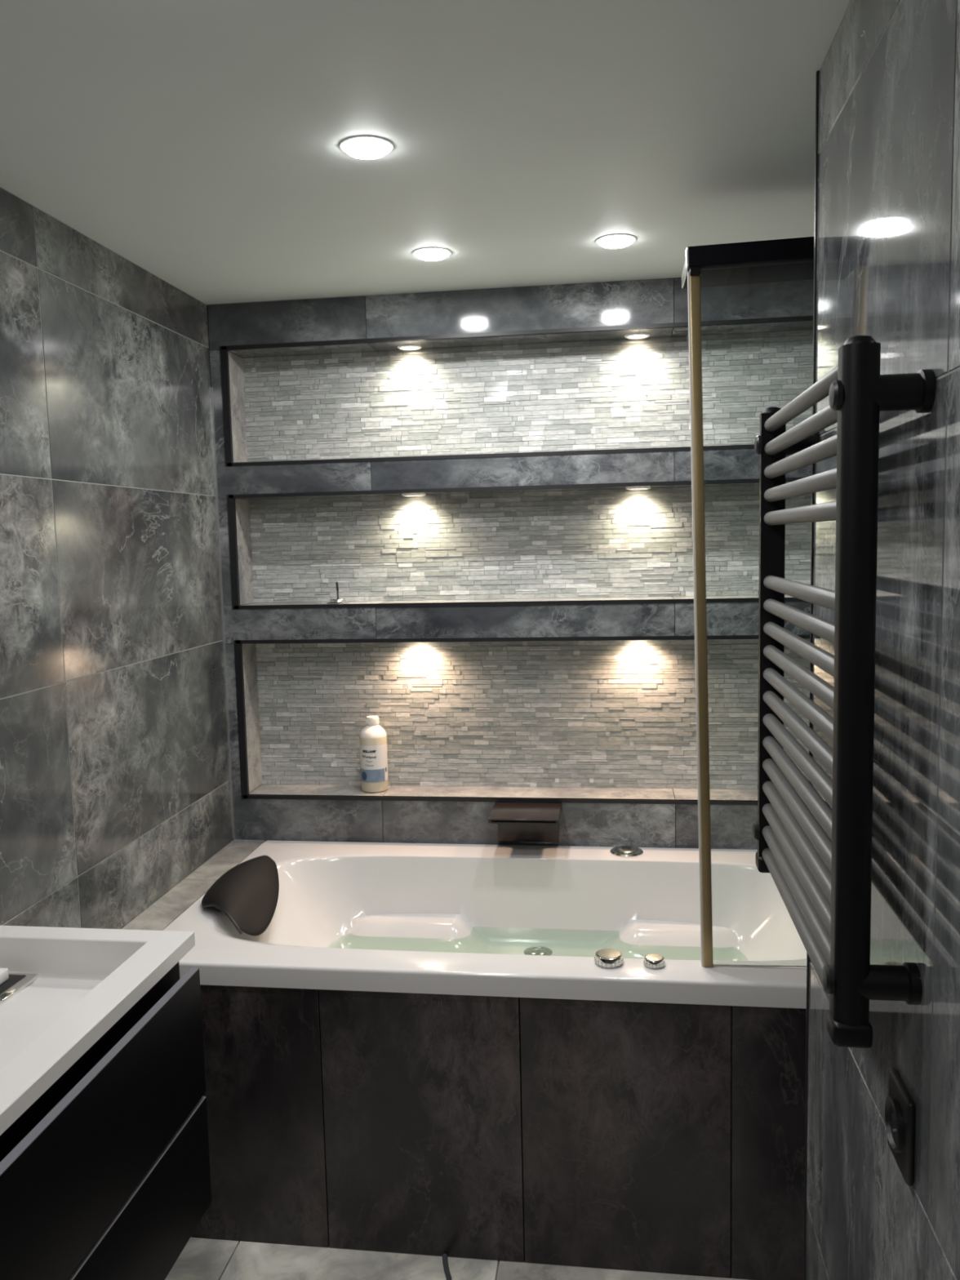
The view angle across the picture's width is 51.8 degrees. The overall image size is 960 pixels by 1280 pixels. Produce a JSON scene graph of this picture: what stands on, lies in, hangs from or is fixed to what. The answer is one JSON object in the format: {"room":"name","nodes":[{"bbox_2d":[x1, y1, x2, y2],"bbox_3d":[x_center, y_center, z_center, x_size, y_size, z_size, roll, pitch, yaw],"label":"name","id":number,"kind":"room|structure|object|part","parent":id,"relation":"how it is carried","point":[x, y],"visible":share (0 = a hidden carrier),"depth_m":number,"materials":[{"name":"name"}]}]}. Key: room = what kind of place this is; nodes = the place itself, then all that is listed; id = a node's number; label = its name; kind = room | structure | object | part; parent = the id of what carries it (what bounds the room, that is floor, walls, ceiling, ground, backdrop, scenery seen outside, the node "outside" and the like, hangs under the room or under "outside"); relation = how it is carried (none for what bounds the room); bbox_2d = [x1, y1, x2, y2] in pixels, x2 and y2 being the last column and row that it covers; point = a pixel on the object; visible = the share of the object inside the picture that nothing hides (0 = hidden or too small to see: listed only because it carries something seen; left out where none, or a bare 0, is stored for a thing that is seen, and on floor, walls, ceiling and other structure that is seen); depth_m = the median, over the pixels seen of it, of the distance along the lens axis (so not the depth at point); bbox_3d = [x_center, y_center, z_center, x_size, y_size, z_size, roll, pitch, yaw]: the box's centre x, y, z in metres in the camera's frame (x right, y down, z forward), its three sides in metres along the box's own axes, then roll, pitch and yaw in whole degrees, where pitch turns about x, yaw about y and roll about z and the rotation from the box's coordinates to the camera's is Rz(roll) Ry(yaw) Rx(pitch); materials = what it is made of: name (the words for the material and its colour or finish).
{"room":"bathroom","nodes":[
{"label":"bathroom","id":0,"kind":"room"},
{"bbox_2d":[0,186,233,928],"bbox_3d":[-1.119,0.349,1.186,0.100,2.348,3.969,-1,6,8],"label":"wall","id":1,"kind":"structure","parent":0,"point":[115,784],"depth_m":2.38,"materials":[{"name":"tile"}]},
{"bbox_2d":[0,925,211,1279],"bbox_3d":[-0.798,0.875,1.539,0.427,0.545,0.842,-1,6,8],"label":"vanity unit","id":2,"kind":"object","parent":1,"relation":"attached to","point":[105,1173],"visible":1,"depth_m":1.63,"materials":[{"name":"black paint"}]},
{"bbox_3d":[-0.639,0.660,1.491,0.020,0.056,0.814,-1,6,8],"label":"rail","id":3,"kind":"part","parent":2,"relation":"part of","materials":[{"name":"black paint"}]},
{"bbox_2d":[0,925,195,1135],"bbox_3d":[-0.809,0.643,1.516,0.415,0.077,0.842,-1,6,8],"label":"basin","id":4,"kind":"object","parent":2,"relation":"in","point":[76,1003],"depth_m":1.70,"materials":[{"name":"ceramic"}]},
{"bbox_3d":[-0.592,1.036,1.524,0.018,0.218,0.825,-1,6,8],"label":"drawer","id":5,"kind":"part","parent":2,"relation":"part of","materials":[{"name":"black paint"}]},
{"bbox_2d":[0,0,850,305],"bbox_3d":[-0.113,-0.892,1.064,2.150,0.100,4.450,-1,6,8],"label":"ceiling","id":6,"kind":"structure","parent":0,"point":[196,142],"depth_m":1.78,"materials":[{"name":"white paint"}]},
{"bbox_2d":[338,135,394,159],"bbox_3d":[-0.211,-0.910,1.841,0.102,0.016,0.102,-1,6,8],"label":"recessed light","id":7,"kind":"object","parent":6,"relation":"in","point":[362,147],"visible":1,"depth_m":1.82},
{"bbox_2d":[412,246,451,261],"bbox_3d":[-0.123,-0.982,2.530,0.102,0.016,0.102,-1,6,8],"label":"recessed light","id":8,"kind":"object","parent":6,"relation":"in","point":[431,253],"visible":1,"depth_m":2.50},
{"bbox_2d":[595,233,636,248],"bbox_3d":[0.338,-0.985,2.457,0.102,0.016,0.102,-1,6,8],"label":"recessed light","id":9,"kind":"object","parent":6,"relation":"in","point":[616,240],"visible":1,"depth_m":2.43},
{"bbox_2d":[164,1237,749,1279],"bbox_3d":[-0.057,1.552,1.311,2.150,0.120,4.450,-1,6,8],"label":"floor","id":10,"kind":"structure","parent":0,"point":[201,1259],"depth_m":2.21,"materials":[{"name":"tile"}]},
{"bbox_2d":[121,839,264,930],"bbox_3d":[-0.796,1.024,2.759,0.105,0.674,0.922,-1,6,8],"label":"ledge","id":11,"kind":"object","parent":10,"relation":"on","point":[171,905],"visible":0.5,"depth_m":2.74,"materials":[{"name":"tile"}]},
{"bbox_2d":[442,1253,451,1279],"bbox_3d":[-0.073,1.400,2.161,0.024,0.012,0.155,-1,6,0],"label":"cable","id":12,"kind":"object","parent":10,"relation":"on","point":[445,1261],"visible":1,"depth_m":2.20,"materials":[{"name":"grey plastic"}]},
{"bbox_2d":[162,840,806,1008],"bbox_3d":[0.147,1.003,2.627,1.796,0.699,0.919,-1,6,8],"label":"bathtub","id":13,"kind":"object","parent":10,"relation":"on","point":[620,923],"visible":0.65,"depth_m":2.83,"materials":[{"name":"white plastic"}]},
{"bbox_2d":[201,855,279,935],"bbox_3d":[-0.632,0.680,2.654,0.199,0.105,0.394,-1,6,8],"label":"pillow","id":14,"kind":"object","parent":13,"relation":"on","point":[247,893],"visible":1,"depth_m":2.60,"materials":[{"name":"grey plastic"}]},
{"bbox_3d":[0.285,0.705,2.191,0.060,0.021,0.060,-1,6,8],"label":"whirlpool knob","id":15,"kind":"part","parent":13,"relation":"part of","materials":[{"name":"silver metal"}]},
{"bbox_3d":[0.285,0.694,2.189,0.051,0.002,0.051,-2,6,-9],"label":"knob","id":16,"kind":"part","parent":13,"relation":"part of","materials":[{"name":"silver metal"}]},
{"bbox_3d":[0.383,0.706,2.175,0.043,0.017,0.043,-1,6,8],"label":"air control knob","id":17,"kind":"part","parent":13,"relation":"part of","materials":[{"name":"silver metal"}]},
{"bbox_3d":[0.383,0.697,2.174,0.037,0.002,0.037,-7,8,-43],"label":"knob","id":18,"kind":"part","parent":13,"relation":"part of","materials":[{"name":"silver metal"}]},
{"bbox_2d":[681,236,813,967],"bbox_3d":[0.691,-0.057,2.143,0.460,1.519,0.200,-2,6,8],"label":"screen","id":19,"kind":"object","parent":13,"relation":"on","point":[787,259],"visible":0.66,"depth_m":2.07,"materials":[{"name":"clear glass"}]},
{"bbox_3d":[0.651,-0.784,1.991,0.456,0.040,0.040,-2,6,8],"label":"rail","id":20,"kind":"part","parent":19,"relation":"part of","materials":[{"name":"black metal"}]},
{"bbox_3d":[0.691,-0.037,2.063,0.438,1.495,0.008,-2,6,8],"label":"glass pane","id":21,"kind":"part","parent":19,"relation":"part of","materials":[{"name":"clear glass"}]},
{"bbox_2d":[190,984,805,1279],"bbox_3d":[0.040,1.086,2.216,1.907,0.622,0.043,-1,6,8],"label":"bath panel","id":22,"kind":"object","parent":10,"relation":"on","point":[654,1137],"visible":0.63,"depth_m":2.19,"materials":[{"name":"tile"}]},
{"bbox_2d":[206,277,813,849],"bbox_3d":[0.155,0.123,3.128,2.107,2.348,0.245,-1,6,8],"label":"wall","id":23,"kind":"structure","parent":0,"point":[615,719],"depth_m":3.09,"materials":[{"name":"tile"}]},
{"bbox_2d":[210,386,235,839],"bbox_3d":[-0.809,-0.068,3.111,0.005,1.424,0.006,-1,6,8],"label":"trim","id":24,"kind":"structure","parent":23,"relation":"attached to","point":[211,388],"depth_m":3.11,"materials":[{"name":"black metal"}]},
{"bbox_2d":[326,582,349,603],"bbox_3d":[-0.450,-0.150,3.124,0.072,0.066,0.072,-1,6,8],"label":"holder","id":25,"kind":"object","parent":23,"relation":"in","point":[337,600],"visible":1,"depth_m":3.11,"materials":[{"name":"silver metal"}]},
{"bbox_3d":[-0.449,-0.124,3.127,0.072,0.014,0.072,-1,6,8],"label":"plate","id":26,"kind":"part","parent":25,"relation":"part of","materials":[{"name":"silver metal"}]},
{"bbox_2d":[359,715,388,792],"bbox_3d":[-0.341,0.365,3.179,0.088,0.240,0.089,-1,6,8],"label":"bottle","id":27,"kind":"object","parent":23,"relation":"in","point":[373,737],"visible":1,"depth_m":3.15,"materials":[{"name":"beige plastic"}]},
{"bbox_2d":[363,750,375,752],"bbox_3d":[-0.351,0.353,3.138,0.044,0.008,0.006,0,6,13],"label":"print","id":28,"kind":"object","parent":27,"relation":"on","point":[364,751],"depth_m":3.14,"materials":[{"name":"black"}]},
{"bbox_2d":[360,767,385,782],"bbox_3d":[-0.347,0.431,3.157,0.083,0.041,0.028,0,6,14],"label":"label","id":29,"kind":"object","parent":27,"relation":"attached to","point":[368,775],"depth_m":3.15,"materials":[{"name":"blue paper"}]},
{"bbox_2d":[397,344,422,350],"bbox_3d":[-0.217,-0.900,3.049,0.076,0.005,0.076,-1,6,8],"label":"spotlight","id":30,"kind":"object","parent":23,"relation":"attached to","point":[406,347],"visible":1,"depth_m":3.04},
{"bbox_2d":[402,493,426,496],"bbox_3d":[-0.206,-0.453,3.094,0.076,0.005,0.076,-1,6,8],"label":"spotlight","id":31,"kind":"object","parent":23,"relation":"attached to","point":[404,495],"visible":1,"depth_m":3.07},
{"bbox_2d":[219,315,813,466],"bbox_3d":[0.117,-0.727,2.925,1.831,0.363,0.014,-1,6,8],"label":"trim","id":32,"kind":"structure","parent":23,"relation":"attached to","point":[224,350],"depth_m":2.95,"materials":[{"name":"black metal"}]},
{"bbox_2d":[226,477,805,608],"bbox_3d":[0.127,-0.282,2.970,1.831,0.356,0.014,-1,6,8],"label":"trim","id":33,"kind":"structure","parent":23,"relation":"attached to","point":[231,504],"depth_m":3.00,"materials":[{"name":"black metal"}]},
{"bbox_2d":[234,634,809,804],"bbox_3d":[0.139,0.245,3.024,1.831,0.509,0.014,-1,6,8],"label":"trim","id":34,"kind":"structure","parent":23,"relation":"attached to","point":[237,643],"depth_m":3.06,"materials":[{"name":"black metal"}]},
{"bbox_2d":[488,802,561,842],"bbox_3d":[0.138,0.568,2.959,0.205,0.118,0.182,-1,6,8],"label":"spout","id":35,"kind":"object","parent":23,"relation":"attached to","point":[516,821],"visible":1,"depth_m":3.00,"materials":[{"name":"black metal"}]},
{"bbox_3d":[0.136,0.512,2.954,0.205,0.004,0.182,-1,6,8],"label":"spout plate","id":36,"kind":"part","parent":35,"relation":"part of","materials":[{"name":"black metal"}]},
{"bbox_3d":[0.236,0.519,2.948,0.006,0.013,0.168,-1,6,8],"label":"spout","id":37,"kind":"part","parent":35,"relation":"part of","materials":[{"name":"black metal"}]},
{"bbox_3d":[0.139,-0.741,3.066,1.803,0.341,0.006,-1,6,8],"label":"mosaic panel","id":38,"kind":"part","parent":23,"relation":"part of","materials":[{"name":"stone"}]},
{"bbox_3d":[0.149,-0.297,3.111,1.803,0.334,0.006,-1,6,8],"label":"mosaic panel","id":39,"kind":"part","parent":23,"relation":"part of","materials":[{"name":"stone"}]},
{"bbox_3d":[0.161,0.230,3.164,1.803,0.487,0.006,-1,6,8],"label":"mosaic panel","id":40,"kind":"part","parent":23,"relation":"part of","materials":[{"name":"stone"}]},
{"bbox_2d":[624,333,649,339],"bbox_3d":[0.470,-0.907,2.955,0.076,0.005,0.076,-1,6,8],"label":"spotlight","id":41,"kind":"object","parent":23,"relation":"attached to","point":[634,335],"visible":1,"depth_m":2.95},
{"bbox_2d":[626,487,650,489],"bbox_3d":[0.480,-0.459,3.001,0.076,0.005,0.076,-1,6,8],"label":"spotlight","id":42,"kind":"object","parent":23,"relation":"attached to","point":[628,488],"visible":1,"depth_m":2.98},
{"bbox_2d":[805,0,959,1279],"bbox_3d":[0.612,0.396,0.327,0.453,2.348,2.727,-1,6,8],"label":"wall","id":43,"kind":"structure","parent":0,"point":[888,264],"depth_m":1.15,"materials":[{"name":"tile"}]},
{"bbox_2d":[803,71,818,1279],"bbox_3d":[0.572,0.258,1.701,0.013,2.348,0.007,-1,6,8],"label":"trim","id":44,"kind":"structure","parent":43,"relation":"attached to","point":[817,72],"depth_m":1.66,"materials":[{"name":"metal"}]},
{"bbox_2d":[752,334,936,1048],"bbox_3d":[0.471,0.036,1.373,0.100,0.782,0.630,-1,6,8],"label":"towel radiator","id":45,"kind":"object","parent":43,"relation":"attached to","point":[818,858],"visible":1,"depth_m":1.11,"materials":[{"name":"black metal"}]},
{"bbox_3d":[0.490,0.006,1.668,0.039,0.760,0.031,-1,6,8],"label":"post","id":46,"kind":"part","parent":45,"relation":"part of","materials":[{"name":"black metal"}]},
{"bbox_3d":[0.411,0.066,1.084,0.039,0.760,0.031,-1,6,8],"label":"post","id":47,"kind":"part","parent":45,"relation":"part of","materials":[{"name":"black metal"}]},
{"bbox_2d":[884,1066,915,1186],"bbox_3d":[0.489,0.568,1.160,0.016,0.100,0.084,-1,6,8],"label":"wall socket","id":48,"kind":"object","parent":43,"relation":"attached to","point":[900,1107],"visible":1,"depth_m":1.14,"materials":[{"name":"plastic"}]}
]}

